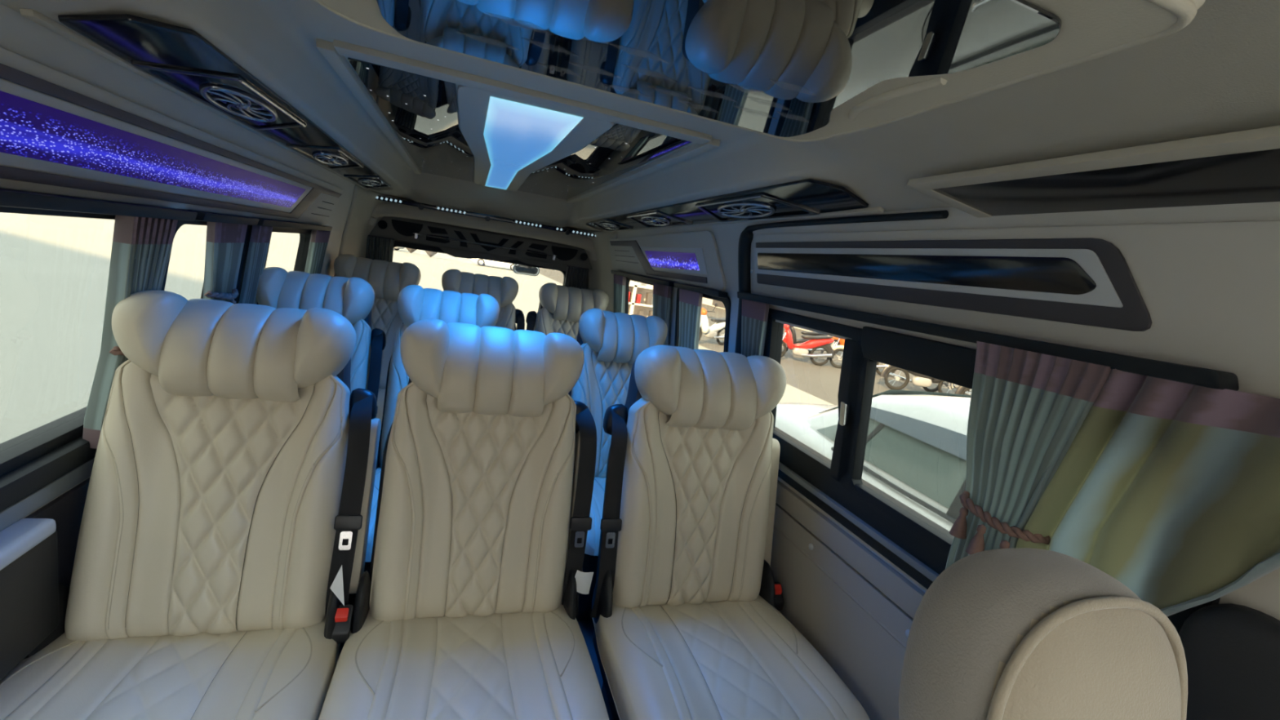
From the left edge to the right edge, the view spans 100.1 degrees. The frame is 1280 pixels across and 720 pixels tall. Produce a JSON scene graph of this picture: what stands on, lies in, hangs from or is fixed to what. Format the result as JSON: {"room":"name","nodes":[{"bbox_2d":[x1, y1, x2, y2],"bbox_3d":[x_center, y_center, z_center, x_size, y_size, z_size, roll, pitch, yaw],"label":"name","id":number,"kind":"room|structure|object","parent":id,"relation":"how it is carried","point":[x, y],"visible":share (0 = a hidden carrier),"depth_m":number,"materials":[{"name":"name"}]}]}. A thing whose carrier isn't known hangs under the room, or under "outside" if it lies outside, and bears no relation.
{"room":"vehicle interior","nodes":[
{"label":"vehicle interior","id":0,"kind":"room"},
{"bbox_2d":[85,625,247,719],"bbox_3d":[-0.846,0.645,0.903,0.192,0.101,0.560,6,10,-19],"label":"seat cushion","id":1,"kind":"object","parent":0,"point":[168,672],"depth_m":1.00,"materials":[{"name":"beige leather"}]},
{"bbox_2d":[0,3,358,518],"bbox_3d":[-1.162,0.159,1.235,0.174,1.529,5.030,6,10,-19],"label":"wall","id":2,"kind":"structure","parent":0,"point":[20,35],"depth_m":1.02,"materials":[{"name":"grey plastic"}]},
{"bbox_2d":[0,518,59,680],"bbox_3d":[-1.009,0.464,0.686,0.063,0.240,0.690,6,10,-19],"label":"side armrest","id":3,"kind":"object","parent":2,"relation":"attached to","point":[29,603],"visible":0.94,"depth_m":0.93,"materials":[{"name":"black plastic"}]},
{"bbox_2d":[0,457,94,531],"bbox_3d":[-1.320,0.114,1.631,0.021,0.035,4.180,6,10,-19],"label":"trim","id":4,"kind":"structure","parent":2,"relation":"attached to","point":[21,508],"depth_m":1.00,"materials":[{"name":"grey plastic"}]},
{"bbox_2d":[0,435,96,511],"bbox_3d":[-1.306,0.065,1.625,0.035,0.045,4.180,6,10,-19],"label":"trim","id":5,"kind":"structure","parent":2,"relation":"attached to","point":[16,485],"depth_m":0.97,"materials":[{"name":"black plastic"}]},
{"bbox_2d":[0,206,115,476],"bbox_3d":[-0.917,0.061,0.455,0.115,0.472,1.694,6,10,-19],"label":"window","id":6,"kind":"structure","parent":2,"relation":"in","point":[21,450],"depth_m":1.00,"materials":[{"name":"black rubber"}]},
{"bbox_2d":[24,477,90,586],"bbox_3d":[-1.253,0.540,1.327,0.029,0.645,4.800,6,10,-19],"label":"trim","id":7,"kind":"structure","parent":2,"relation":"attached to","point":[67,509],"depth_m":1.08,"materials":[{"name":"grey plastic"}]},
{"bbox_2d":[0,188,197,448],"bbox_3d":[-0.849,0.073,0.453,0.110,0.497,1.720,6,10,-19],"label":"curtain","id":8,"kind":"object","parent":2,"relation":"hanging from","point":[143,237],"visible":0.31,"depth_m":1.08,"materials":[{"name":"grey fabric"}]},
{"bbox_2d":[0,47,343,225],"bbox_3d":[-1.007,-0.413,1.116,0.058,0.183,3.250,6,10,-19],"label":"wall panel","id":9,"kind":"object","parent":2,"relation":"attached to","point":[61,134],"visible":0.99,"depth_m":0.99,"materials":[{"name":"grey"}]},
{"bbox_2d":[160,219,207,298],"bbox_3d":[-1.237,-0.159,1.458,0.115,0.472,0.404,6,10,-19],"label":"window","id":10,"kind":"structure","parent":2,"relation":"in","point":[180,223],"depth_m":1.29,"materials":[{"name":"black rubber"}]},
{"bbox_2d":[187,209,258,304],"bbox_3d":[-1.192,-0.155,1.495,0.097,0.502,0.360,6,10,-19],"label":"curtain","id":11,"kind":"object","parent":2,"relation":"hanging from","point":[225,233],"visible":0.49,"depth_m":1.49,"materials":[{"name":"grey fabric"}]},
{"bbox_2d":[233,224,311,304],"bbox_3d":[-1.442,-0.300,2.101,0.115,0.472,0.824,6,10,-19],"label":"window","id":12,"kind":"structure","parent":2,"relation":"in","point":[304,234],"depth_m":2.07,"materials":[{"name":"black rubber"}]},
{"bbox_2d":[238,217,332,304],"bbox_3d":[-1.391,-0.292,2.120,0.097,0.502,0.900,6,10,-19],"label":"curtain","id":13,"kind":"object","parent":2,"relation":"hanging from","point":[260,235],"visible":0.58,"depth_m":1.74,"materials":[{"name":"grey fabric"}]},
{"bbox_2d":[304,230,330,274],"bbox_3d":[-1.512,-0.360,2.473,0.083,0.480,0.250,6,10,-19],"label":"curtain","id":14,"kind":"object","parent":2,"relation":"hanging from","point":[319,239],"visible":0.34,"depth_m":2.40,"materials":[{"name":"grey fabric"}]},
{"bbox_2d":[333,184,397,276],"bbox_3d":[-1.697,-0.436,3.243,0.244,1.159,0.652,7,10,-11],"label":"trim","id":15,"kind":"structure","parent":2,"relation":"attached to","point":[356,231],"depth_m":3.17,"materials":[{"name":"grey plastic"}]},
{"bbox_2d":[337,593,603,691],"bbox_3d":[-0.512,0.969,1.621,1.740,0.040,5.030,6,10,-19],"label":"floor","id":16,"kind":"structure","parent":0,"point":[587,628],"depth_m":1.84,"materials":[{"name":"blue carpet"}]},
{"bbox_2d":[0,289,381,719],"bbox_3d":[-0.860,0.446,1.004,0.565,1.075,0.837,6,10,-19],"label":"passenger seat","id":17,"kind":"object","parent":16,"relation":"on","point":[220,553],"visible":0.98,"depth_m":1.11,"materials":[{"name":"beige leather"}]},
{"bbox_2d":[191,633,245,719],"bbox_3d":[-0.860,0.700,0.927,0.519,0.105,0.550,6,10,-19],"label":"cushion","id":18,"kind":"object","parent":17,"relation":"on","point":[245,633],"depth_m":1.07,"materials":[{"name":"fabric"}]},
{"bbox_2d":[255,266,386,413],"bbox_3d":[-1.151,0.266,1.770,0.464,1.084,0.777,6,10,-19],"label":"passenger seat","id":19,"kind":"object","parent":16,"relation":"on","point":[353,298],"visible":0.1,"depth_m":1.90,"materials":[{"name":"beige leather"}]},
{"bbox_2d":[333,253,421,443],"bbox_3d":[-1.425,0.025,2.788,0.539,1.084,0.777,6,10,-19],"label":"passenger seat","id":20,"kind":"object","parent":16,"relation":"on","point":[387,279],"visible":0.19,"depth_m":2.91,"materials":[{"name":"beige leather"}]},
{"bbox_2d":[364,284,499,574],"bbox_3d":[-0.725,0.308,1.915,0.466,1.084,0.777,6,10,-19],"label":"passenger seat","id":21,"kind":"object","parent":16,"relation":"on","point":[415,303],"visible":0.19,"depth_m":1.98,"materials":[{"name":"beige leather"}]},
{"bbox_2d":[364,561,370,574],"bbox_3d":[-0.740,0.560,1.866,0.441,0.105,0.550,6,10,-19],"label":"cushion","id":22,"kind":"object","parent":21,"relation":"on","point":[367,565],"depth_m":1.56,"materials":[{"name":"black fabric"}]},
{"bbox_2d":[318,319,608,719],"bbox_3d":[-0.336,0.497,1.164,0.560,1.084,0.777,6,10,-19],"label":"passenger seat","id":23,"kind":"object","parent":16,"relation":"on","point":[467,606],"visible":1,"depth_m":1.25,"materials":[{"name":"beige leather"}]},
{"bbox_2d":[426,613,515,719],"bbox_3d":[-0.347,0.693,1.087,0.190,0.101,0.560,6,10,-19],"label":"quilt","id":24,"kind":"object","parent":23,"relation":"on","point":[471,657],"depth_m":1.12,"materials":[{"name":"beige leather"}]},
{"bbox_2d":[441,269,524,331],"bbox_3d":[-0.916,0.075,2.961,0.542,1.084,0.777,6,10,-19],"label":"passenger seat","id":25,"kind":"object","parent":16,"relation":"on","point":[504,291],"visible":0.12,"depth_m":3.08,"materials":[{"name":"beige leather"}]},
{"bbox_2d":[525,282,608,479],"bbox_3d":[-0.408,0.126,3.135,0.539,1.084,0.777,6,10,-19],"label":"passenger seat","id":26,"kind":"object","parent":16,"relation":"on","point":[561,308],"visible":0.2,"depth_m":3.23,"materials":[{"name":"beige leather"}]},
{"bbox_2d":[568,308,667,621],"bbox_3d":[-0.076,0.373,2.137,0.474,1.084,0.777,6,10,-19],"label":"passenger seat","id":27,"kind":"object","parent":16,"relation":"on","point":[611,343],"visible":0.34,"depth_m":2.23,"materials":[{"name":"beige leather"}]},
{"bbox_2d":[582,484,604,573],"bbox_3d":[-0.080,0.626,2.091,0.451,0.105,0.550,6,10,-19],"label":"cushion","id":28,"kind":"object","parent":27,"relation":"on","point":[590,561],"depth_m":1.78,"materials":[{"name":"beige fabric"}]},
{"bbox_2d":[594,475,605,491],"bbox_3d":[-0.067,0.572,2.067,0.167,0.101,0.560,6,10,-19],"label":"cushion","id":29,"kind":"object","parent":27,"relation":"on","point":[600,482],"depth_m":2.18,"materials":[{"name":"beige leather"}]},
{"bbox_2d":[589,345,870,719],"bbox_3d":[0.194,0.550,1.336,0.554,1.086,0.761,6,10,-19],"label":"passenger seat","id":30,"kind":"object","parent":16,"relation":"on","point":[689,624],"visible":1,"depth_m":1.40,"materials":[{"name":"beige leather"}]},
{"bbox_2d":[592,605,722,719],"bbox_3d":[0.181,0.802,1.295,0.513,0.105,0.550,6,10,-19],"label":"cushion","id":31,"kind":"object","parent":30,"relation":"on","point":[618,710],"depth_m":1.26,"materials":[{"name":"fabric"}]},
{"bbox_2d":[660,600,799,719],"bbox_3d":[0.194,0.747,1.272,0.190,0.101,0.560,6,10,-19],"label":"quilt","id":32,"kind":"object","parent":30,"relation":"on","point":[734,677],"depth_m":1.24,"materials":[{"name":"beige leather"}]},
{"bbox_2d":[898,547,1187,719],"bbox_3d":[0.372,0.755,0.322,0.573,1.077,0.630,6,10,-19],"label":"seat","id":33,"kind":"object","parent":16,"relation":"on","point":[1017,633],"visible":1,"depth_m":0.42,"materials":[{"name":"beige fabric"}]},
{"bbox_2d":[1177,603,1279,719],"bbox_3d":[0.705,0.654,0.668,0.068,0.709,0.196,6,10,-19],"label":"seat","id":34,"kind":"object","parent":16,"relation":"on","point":[1232,651],"depth_m":0.64,"materials":[{"name":"black leather"}]},
{"bbox_2d":[380,198,588,390],"bbox_3d":[-1.142,-0.313,3.846,1.740,1.530,0.060,6,10,-19],"label":"wall","id":35,"kind":"structure","parent":0,"point":[587,284],"depth_m":3.69,"materials":[{"name":"grey plastic"}]},
{"bbox_2d":[393,240,566,285],"bbox_3d":[-1.145,-0.442,3.799,1.240,0.615,0.052,6,10,-19],"label":"window","id":36,"kind":"structure","parent":35,"relation":"in","point":[397,243],"depth_m":3.63,"materials":[{"name":"clear glass"}]},
{"bbox_2d":[368,216,591,269],"bbox_3d":[-1.037,-0.802,3.681,1.580,0.140,0.050,6,10,-19],"label":"rear overhead panel","id":37,"kind":"object","parent":35,"relation":"attached to","point":[399,228],"visible":0.86,"depth_m":3.65,"materials":[{"name":"grey plastic"}]},
{"bbox_2d":[365,234,394,262],"bbox_3d":[-1.718,-0.521,3.512,0.160,0.568,0.024,6,10,-19],"label":"curtain","id":38,"kind":"object","parent":37,"relation":"hanging from","point":[378,247],"visible":0.22,"depth_m":3.48,"materials":[{"name":"grey fabric"}]},
{"bbox_2d":[377,220,387,229],"bbox_3d":[-1.660,-0.873,3.460,0.056,0.055,0.004,6,10,-19],"label":"grille","id":39,"kind":"object","parent":37,"relation":"attached to","point":[382,224],"depth_m":3.46,"materials":[{"name":"black plastic"}]},
{"bbox_2d":[391,219,422,235],"bbox_3d":[-1.524,-0.857,3.507,0.190,0.092,0.004,6,10,-19],"label":"grille","id":40,"kind":"object","parent":37,"relation":"attached to","point":[399,227],"depth_m":3.50,"materials":[{"name":"black plastic"}]},
{"bbox_2d":[426,234,449,243],"bbox_3d":[-1.345,-0.808,3.575,0.150,0.046,0.004,6,10,-19],"label":"grille","id":41,"kind":"object","parent":37,"relation":"attached to","point":[430,238],"depth_m":3.57,"materials":[{"name":"black plastic"}]},
{"bbox_2d":[427,226,448,234],"bbox_3d":[-1.344,-0.859,3.564,0.134,0.040,0.004,6,10,-19],"label":"grille","id":42,"kind":"object","parent":37,"relation":"attached to","point":[431,229],"depth_m":3.56,"materials":[{"name":"black plastic"}]},
{"bbox_2d":[453,230,466,239],"bbox_3d":[-1.211,-0.839,3.611,0.090,0.052,0.004,6,10,-19],"label":"grille","id":43,"kind":"object","parent":37,"relation":"attached to","point":[458,234],"depth_m":3.61,"materials":[{"name":"black plastic"}]},
{"bbox_2d":[459,241,467,247],"bbox_3d":[-1.191,-0.782,3.630,0.050,0.031,0.004,6,10,-19],"label":"grille","id":44,"kind":"object","parent":37,"relation":"attached to","point":[462,244],"depth_m":3.63,"materials":[{"name":"black plastic"}]},
{"bbox_2d":[480,244,496,251],"bbox_3d":[-1.041,-0.763,3.682,0.119,0.032,0.004,6,10,-19],"label":"grille","id":45,"kind":"object","parent":37,"relation":"attached to","point":[482,247],"depth_m":3.68,"materials":[{"name":"black plastic"}]},
{"bbox_2d":[470,232,508,246],"bbox_3d":[-1.032,-0.819,3.672,0.260,0.056,0.004,6,10,-19],"label":"grille","id":46,"kind":"object","parent":37,"relation":"attached to","point":[479,239],"depth_m":3.67,"materials":[{"name":"black plastic"}]},
{"bbox_2d":[508,248,515,254],"bbox_3d":[-0.889,-0.752,3.732,0.050,0.031,0.004,6,10,-19],"label":"grille","id":47,"kind":"object","parent":37,"relation":"attached to","point":[511,251],"depth_m":3.73,"materials":[{"name":"black plastic"}]},
{"bbox_2d":[510,240,524,248],"bbox_3d":[-0.853,-0.803,3.733,0.090,0.052,0.004,6,10,-19],"label":"grille","id":48,"kind":"object","parent":37,"relation":"attached to","point":[513,244],"depth_m":3.73,"materials":[{"name":"black plastic"}]},
{"bbox_2d":[525,249,546,258],"bbox_3d":[-0.732,-0.747,3.784,0.150,0.046,0.004,6,10,-19],"label":"grille","id":49,"kind":"object","parent":37,"relation":"attached to","point":[530,254],"depth_m":3.78,"materials":[{"name":"black plastic"}]},
{"bbox_2d":[528,243,547,250],"bbox_3d":[-0.717,-0.796,3.778,0.134,0.040,0.004,6,10,-19],"label":"grille","id":50,"kind":"object","parent":37,"relation":"attached to","point":[531,246],"depth_m":3.78,"materials":[{"name":"black plastic"}]},
{"bbox_2d":[551,245,577,260],"bbox_3d":[-0.544,-0.759,3.841,0.190,0.092,0.004,6,10,-19],"label":"grille","id":51,"kind":"object","parent":37,"relation":"attached to","point":[558,252],"depth_m":3.84,"materials":[{"name":"black plastic"}]},
{"bbox_2d":[564,265,588,288],"bbox_3d":[-0.493,-0.398,3.930,0.160,0.568,0.024,6,10,-19],"label":"curtain","id":52,"kind":"object","parent":37,"relation":"hanging from","point":[575,277],"visible":0.25,"depth_m":3.90,"materials":[{"name":"grey fabric"}]},
{"bbox_2d":[580,253,587,260],"bbox_3d":[-0.407,-0.748,3.887,0.056,0.055,0.004,6,10,-19],"label":"grille","id":53,"kind":"object","parent":37,"relation":"attached to","point":[584,256],"depth_m":3.89,"materials":[{"name":"black plastic"}]},
{"bbox_2d":[437,245,566,271],"bbox_3d":[-1.084,-0.730,3.706,1.320,0.093,0.015,6,10,-19],"label":"trim","id":54,"kind":"structure","parent":35,"relation":"attached to","point":[455,252],"depth_m":3.72,"materials":[{"name":"grey plastic"}]},
{"bbox_2d":[512,263,539,275],"bbox_3d":[-0.838,-0.734,3.996,0.200,0.204,0.143,6,10,-19],"label":"mirror","id":55,"kind":"object","parent":35,"relation":"attached to","point":[517,268],"visible":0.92,"depth_m":3.99,"materials":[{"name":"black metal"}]},
{"bbox_2d":[0,0,1279,231],"bbox_3d":[-0.361,-0.640,1.653,1.496,0.210,4.400,6,10,-19],"label":"ceiling","id":56,"kind":"structure","parent":0,"point":[1220,73],"depth_m":0.90,"materials":[{"name":"grey plastic"}]},
{"bbox_2d":[19,8,392,190],"bbox_3d":[-1.127,-0.739,1.956,0.173,0.045,2.620,6,10,-19],"label":"vent panel","id":57,"kind":"object","parent":56,"relation":"attached to","point":[179,60],"visible":0.98,"depth_m":0.99,"materials":[{"name":"black plastic"}]},
{"bbox_2d":[199,84,277,122],"bbox_3d":[-0.878,-0.562,1.184,0.098,0.030,0.312,6,10,-19],"label":"outlet","id":58,"kind":"object","parent":57,"relation":"attached to","point":[238,102],"depth_m":1.16,"materials":[{"name":"silver metal"}]},
{"bbox_2d":[311,151,348,165],"bbox_3d":[-1.121,-0.730,1.948,0.098,0.030,0.292,6,10,-19],"label":"outlet","id":59,"kind":"object","parent":57,"relation":"attached to","point":[335,158],"depth_m":1.93,"materials":[{"name":"silver metal"}]},
{"bbox_2d":[357,178,381,186],"bbox_3d":[-1.365,-0.898,2.713,0.098,0.030,0.292,6,10,-19],"label":"outlet","id":60,"kind":"object","parent":57,"relation":"attached to","point":[369,182],"depth_m":2.70,"materials":[{"name":"silver metal"}]},
{"bbox_2d":[315,38,421,173],"bbox_3d":[-0.973,-0.876,2.122,0.036,0.022,2.175,6,10,-19],"label":"trim","id":61,"kind":"structure","parent":56,"relation":"attached to","point":[338,62],"depth_m":1.44,"materials":[{"name":"grey plastic"}]},
{"bbox_2d":[347,57,473,182],"bbox_3d":[-0.820,-0.864,2.176,0.290,0.005,2.100,6,10,-19],"label":"mirror","id":62,"kind":"object","parent":56,"relation":"attached to","point":[421,110],"visible":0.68,"depth_m":1.64,"materials":[{"name":"black mirror"}]},
{"bbox_2d":[375,195,595,237],"bbox_3d":[-0.975,-0.913,3.448,1.485,0.043,0.045,6,10,-19],"label":"led light bar","id":63,"kind":"object","parent":56,"relation":"attached to","point":[420,206],"visible":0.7,"depth_m":3.43,"materials":[{"name":"black plastic"}]},
{"bbox_2d":[333,39,711,144],"bbox_3d":[-0.229,-0.614,1.256,0.860,0.019,0.060,6,10,-19],"label":"trim","id":64,"kind":"structure","parent":56,"relation":"attached to","point":[343,48],"depth_m":1.22,"materials":[{"name":"grey plastic"}]},
{"bbox_2d":[457,84,613,191],"bbox_3d":[-0.554,-0.836,2.278,0.386,0.014,2.140,6,10,-19],"label":"recessed light","id":65,"kind":"object","parent":56,"relation":"in","point":[509,139],"visible":0.94,"depth_m":1.62,"materials":[{"name":"blue"}]},
{"bbox_2d":[517,123,691,199],"bbox_3d":[-0.301,-0.813,2.358,0.315,0.005,2.090,6,10,-19],"label":"mirror","id":66,"kind":"object","parent":56,"relation":"attached to","point":[621,149],"visible":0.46,"depth_m":1.92,"materials":[{"name":"black mirror"}]},
{"bbox_2d":[566,137,720,203],"bbox_3d":[-0.129,-0.792,2.410,0.036,0.022,2.175,6,10,-19],"label":"trim","id":67,"kind":"structure","parent":56,"relation":"attached to","point":[695,149],"depth_m":1.81,"materials":[{"name":"grey plastic"}]},
{"bbox_2d":[585,178,884,231],"bbox_3d":[0.067,-0.620,2.362,0.173,0.045,2.620,6,10,-19],"label":"vent panel","id":68,"kind":"object","parent":56,"relation":"attached to","point":[806,197],"visible":0.98,"depth_m":1.50,"materials":[{"name":"black plastic"}]},
{"bbox_2d":[599,222,619,230],"bbox_3d":[-0.179,-0.779,3.118,0.098,0.030,0.292,6,10,-19],"label":"outlet","id":69,"kind":"object","parent":68,"relation":"attached to","point":[610,225],"depth_m":3.10,"materials":[{"name":"silver metal"}]},
{"bbox_2d":[640,215,670,226],"bbox_3d":[0.065,-0.612,2.353,0.098,0.030,0.292,6,10,-19],"label":"outlet","id":70,"kind":"object","parent":68,"relation":"attached to","point":[655,220],"depth_m":2.34,"materials":[{"name":"silver metal"}]},
{"bbox_2d":[717,201,776,217],"bbox_3d":[0.309,-0.444,1.588,0.098,0.030,0.312,6,10,-19],"label":"outlet","id":71,"kind":"object","parent":68,"relation":"attached to","point":[733,209],"depth_m":1.56,"materials":[{"name":"silver metal"}]},
{"bbox_2d":[314,0,1205,142],"bbox_3d":[0.028,-0.308,0.333,0.520,0.191,0.381,6,10,-19],"label":"mirror","id":72,"kind":"object","parent":56,"relation":"attached to","point":[791,70],"visible":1,"depth_m":0.36,"materials":[{"name":"black mirror"}]},
{"bbox_2d":[906,124,1279,217],"bbox_3d":[0.700,-0.193,0.537,0.154,0.059,1.004,6,10,-19],"label":"glass panel","id":73,"kind":"object","parent":56,"relation":"attached to","point":[1242,166],"visible":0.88,"depth_m":0.69,"materials":[{"name":"black glass"}]},
{"bbox_2d":[616,201,1279,620],"bbox_3d":[0.370,0.312,1.758,0.174,1.529,5.030,6,10,-19],"label":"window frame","id":74,"kind":"structure","parent":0,"point":[1262,594],"depth_m":1.02,"materials":[{"name":"grey plastic"}]},
{"bbox_2d":[367,200,596,260],"bbox_3d":[-0.999,-0.869,3.591,1.587,0.180,0.130,6,10,-19],"label":"trim","id":75,"kind":"structure","parent":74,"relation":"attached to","point":[384,208],"depth_m":3.51,"materials":[{"name":"grey plastic"}]},
{"bbox_2d":[577,228,617,312],"bbox_3d":[-0.312,-0.298,3.717,0.242,1.159,0.645,3,11,-30],"label":"trim","id":76,"kind":"structure","parent":74,"relation":"attached to","point":[601,277],"depth_m":3.69,"materials":[{"name":"grey plastic"}]},
{"bbox_2d":[613,274,626,313],"bbox_3d":[-0.136,-0.290,3.362,0.082,0.475,0.220,6,10,-19],"label":"curtain","id":77,"kind":"object","parent":74,"relation":"hanging from","point":[620,281],"visible":0.48,"depth_m":3.30,"materials":[{"name":"grey fabric"}]},
{"bbox_2d":[624,276,653,314],"bbox_3d":[0.019,-0.235,3.043,0.113,0.444,0.864,6,10,-19],"label":"window","id":78,"kind":"structure","parent":74,"relation":"in","point":[628,279],"depth_m":3.40,"materials":[{"name":"black rubber"}]},
{"bbox_2d":[611,270,674,345],"bbox_3d":[-0.020,-0.219,2.980,0.096,0.497,1.060,6,10,-19],"label":"curtain","id":79,"kind":"object","parent":74,"relation":"hanging from","point":[662,289],"visible":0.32,"depth_m":2.58,"materials":[{"name":"grey fabric"}]},
{"bbox_2d":[608,230,725,289],"bbox_3d":[0.053,-0.537,2.757,0.067,0.214,1.700,6,10,-19],"label":"wall panel","id":80,"kind":"object","parent":74,"relation":"attached to","point":[693,258],"visible":0.98,"depth_m":2.41,"materials":[{"name":"grey plastic"}]},
{"bbox_2d":[673,282,728,349],"bbox_3d":[0.224,-0.051,2.216,0.096,0.497,0.460,6,10,-19],"label":"curtain","id":81,"kind":"object","parent":74,"relation":"hanging from","point":[691,296],"visible":0.48,"depth_m":2.24,"materials":[{"name":"grey fabric"}]},
{"bbox_2d":[674,288,731,351],"bbox_3d":[0.268,-0.064,2.264,0.113,0.444,0.534,6,10,-19],"label":"window","id":82,"kind":"structure","parent":74,"relation":"in","point":[726,301],"depth_m":2.02,"materials":[{"name":"black rubber"}]},
{"bbox_2d":[734,209,1279,719],"bbox_3d":[0.537,0.404,1.206,0.186,1.420,1.604,6,10,-19],"label":"van side wall","id":83,"kind":"structure","parent":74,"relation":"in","point":[1210,292],"depth_m":1.12,"materials":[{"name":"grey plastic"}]},
{"bbox_2d":[741,298,769,357],"bbox_3d":[0.367,0.035,1.791,0.080,0.455,0.160,6,10,-19],"label":"curtain","id":84,"kind":"object","parent":83,"relation":"hanging from","point":[754,317],"visible":0.44,"depth_m":1.75,"materials":[{"name":"grey fabric"}]},
{"bbox_2d":[737,291,1279,616],"bbox_3d":[0.564,0.215,1.110,0.102,0.588,1.614,6,10,-19],"label":"curtain","id":85,"kind":"object","parent":83,"relation":"hanging from","point":[1162,478],"visible":0.7,"depth_m":0.76,"materials":[{"name":"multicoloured fabric"}]},
{"label":"outside","id":86,"kind":"structure","parent":0,"visible":0},
{"bbox_2d":[0,212,833,444],"bbox_3d":[-10.701,-5.317,32.952,240.000,0.100,250.000,6,10,-19],"label":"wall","id":87,"kind":"structure","parent":86,"point":[55,270],"depth_m":9.66,"materials":[{"name":"concrete"}]},
{"bbox_2d":[393,246,404,249],"bbox_3d":[-25.145,-11.584,51.633,4.500,1.508,2.040,8,10,-3],"label":"sedan","id":88,"kind":"object","parent":87,"relation":"on","point":[396,247],"visible":0.05,"depth_m":51.63,"materials":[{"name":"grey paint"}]},
{"bbox_2d":[405,247,417,253],"bbox_3d":[-21.242,-10.664,49.863,1.148,1.500,1.000,6,10,-19],"label":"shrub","id":89,"kind":"object","parent":87,"relation":"on","point":[410,250],"visible":0.31,"depth_m":49.73,"materials":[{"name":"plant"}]},
{"bbox_2d":[425,250,437,257],"bbox_3d":[-18.560,-9.871,47.675,1.148,1.500,1.000,6,10,-19],"label":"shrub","id":90,"kind":"object","parent":87,"relation":"on","point":[430,254],"visible":0.31,"depth_m":47.50,"materials":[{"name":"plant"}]},
{"bbox_2d":[471,258,515,270],"bbox_3d":[-12.589,-8.927,47.642,4.500,1.508,2.040,7,10,-12],"label":"sedan","id":91,"kind":"object","parent":87,"relation":"on","point":[481,262],"visible":0.31,"depth_m":46.80,"materials":[{"name":"white paint"}]},
{"bbox_2d":[628,280,653,317],"bbox_3d":[-0.239,-1.850,15.254,1.680,2.200,0.550,6,10,-19],"label":"market stall","id":92,"kind":"object","parent":87,"relation":"on","point":[640,295],"visible":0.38,"depth_m":15.37,"materials":[{"name":"beige"}]},
{"bbox_2d":[628,302,653,307],"bbox_3d":[-0.267,-1.626,15.268,1.600,0.050,0.500,6,10,-19],"label":"shelf","id":93,"kind":"object","parent":92,"relation":"attached to","point":[646,304],"depth_m":15.19,"materials":[{"name":"beige"}]},
{"bbox_2d":[629,284,653,289],"bbox_3d":[-0.190,-2.113,15.185,1.600,0.050,0.500,6,10,-19],"label":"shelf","id":94,"kind":"object","parent":92,"relation":"attached to","point":[642,286],"depth_m":15.19,"materials":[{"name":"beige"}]},
{"bbox_2d":[775,389,971,531],"bbox_3d":[2.104,1.080,2.227,2.040,1.508,4.500,6,10,-19],"label":"sedan","id":95,"kind":"object","parent":87,"relation":"on","point":[916,448],"visible":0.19,"depth_m":2.54,"materials":[{"name":"white paint"}]},
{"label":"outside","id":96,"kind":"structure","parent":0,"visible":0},
{"bbox_2d":[539,267,971,405],"bbox_3d":[22.121,-1.181,38.966,53.500,0.054,180.000,6,10,-19],"label":"road","id":97,"kind":"structure","parent":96,"point":[822,382],"depth_m":14.04,"materials":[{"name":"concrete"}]},
{"bbox_2d":[698,302,725,345],"bbox_3d":[2.105,-1.065,15.672,1.931,1.259,0.850,1,12,-40],"label":"motorcycle","id":98,"kind":"object","parent":97,"relation":"on","point":[710,331],"visible":0.63,"depth_m":15.60,"materials":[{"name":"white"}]},
{"bbox_2d":[702,297,833,337],"bbox_3d":[7.144,-8.618,47.569,9.600,7.000,52.000,6,10,-19],"label":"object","id":99,"kind":"object","parent":97,"relation":"on","point":[704,300],"visible":0.02,"depth_m":39.55,"materials":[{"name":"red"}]},
{"bbox_2d":[781,326,827,358],"bbox_3d":[4.930,-0.729,16.317,1.931,1.259,0.850,6,10,-17],"label":"motorcycle","id":100,"kind":"object","parent":97,"relation":"on","point":[795,340],"visible":0.26,"depth_m":16.25,"materials":[{"name":"black"}]},
{"bbox_2d":[781,324,835,365],"bbox_3d":[4.470,-0.546,14.811,1.931,1.259,0.850,9,9,0],"label":"motorcycle","id":101,"kind":"object","parent":97,"relation":"on","point":[815,342],"visible":0.74,"depth_m":14.73,"materials":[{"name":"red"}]},
{"bbox_2d":[828,337,844,355],"bbox_3d":[7.181,-0.732,18.433,1.931,1.259,0.850,4,11,-28],"label":"motorcycle","id":102,"kind":"object","parent":97,"relation":"on","point":[839,341],"visible":0.1,"depth_m":18.16,"materials":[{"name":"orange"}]},
{"bbox_2d":[829,345,896,376],"bbox_3d":[6.249,-0.263,14.793,1.931,1.259,0.850,11,10,11],"label":"motorcycle","id":103,"kind":"object","parent":97,"relation":"on","point":[837,348],"visible":0.16,"depth_m":14.92,"materials":[{"name":"black"}]},
{"bbox_2d":[880,364,956,392],"bbox_3d":[6.644,0.194,12.464,1.931,1.259,0.850,10,10,5],"label":"motorcycle","id":104,"kind":"object","parent":97,"relation":"on","point":[918,380],"visible":0.32,"depth_m":12.50,"materials":[{"name":"black"}]},
{"bbox_2d":[922,381,970,391],"bbox_3d":[7.780,0.256,13.157,1.931,1.259,0.850,7,10,-9],"label":"motorcycle","id":105,"kind":"object","parent":97,"relation":"on","point":[927,389],"visible":0.02,"depth_m":13.13,"materials":[{"name":"black"}]},
{"bbox_2d":[954,385,971,395],"bbox_3d":[7.686,0.578,11.168,1.931,1.259,0.850,11,10,14],"label":"motorcycle","id":106,"kind":"object","parent":97,"relation":"on","point":[960,390],"visible":0.03,"depth_m":11.39,"materials":[{"name":"black"}]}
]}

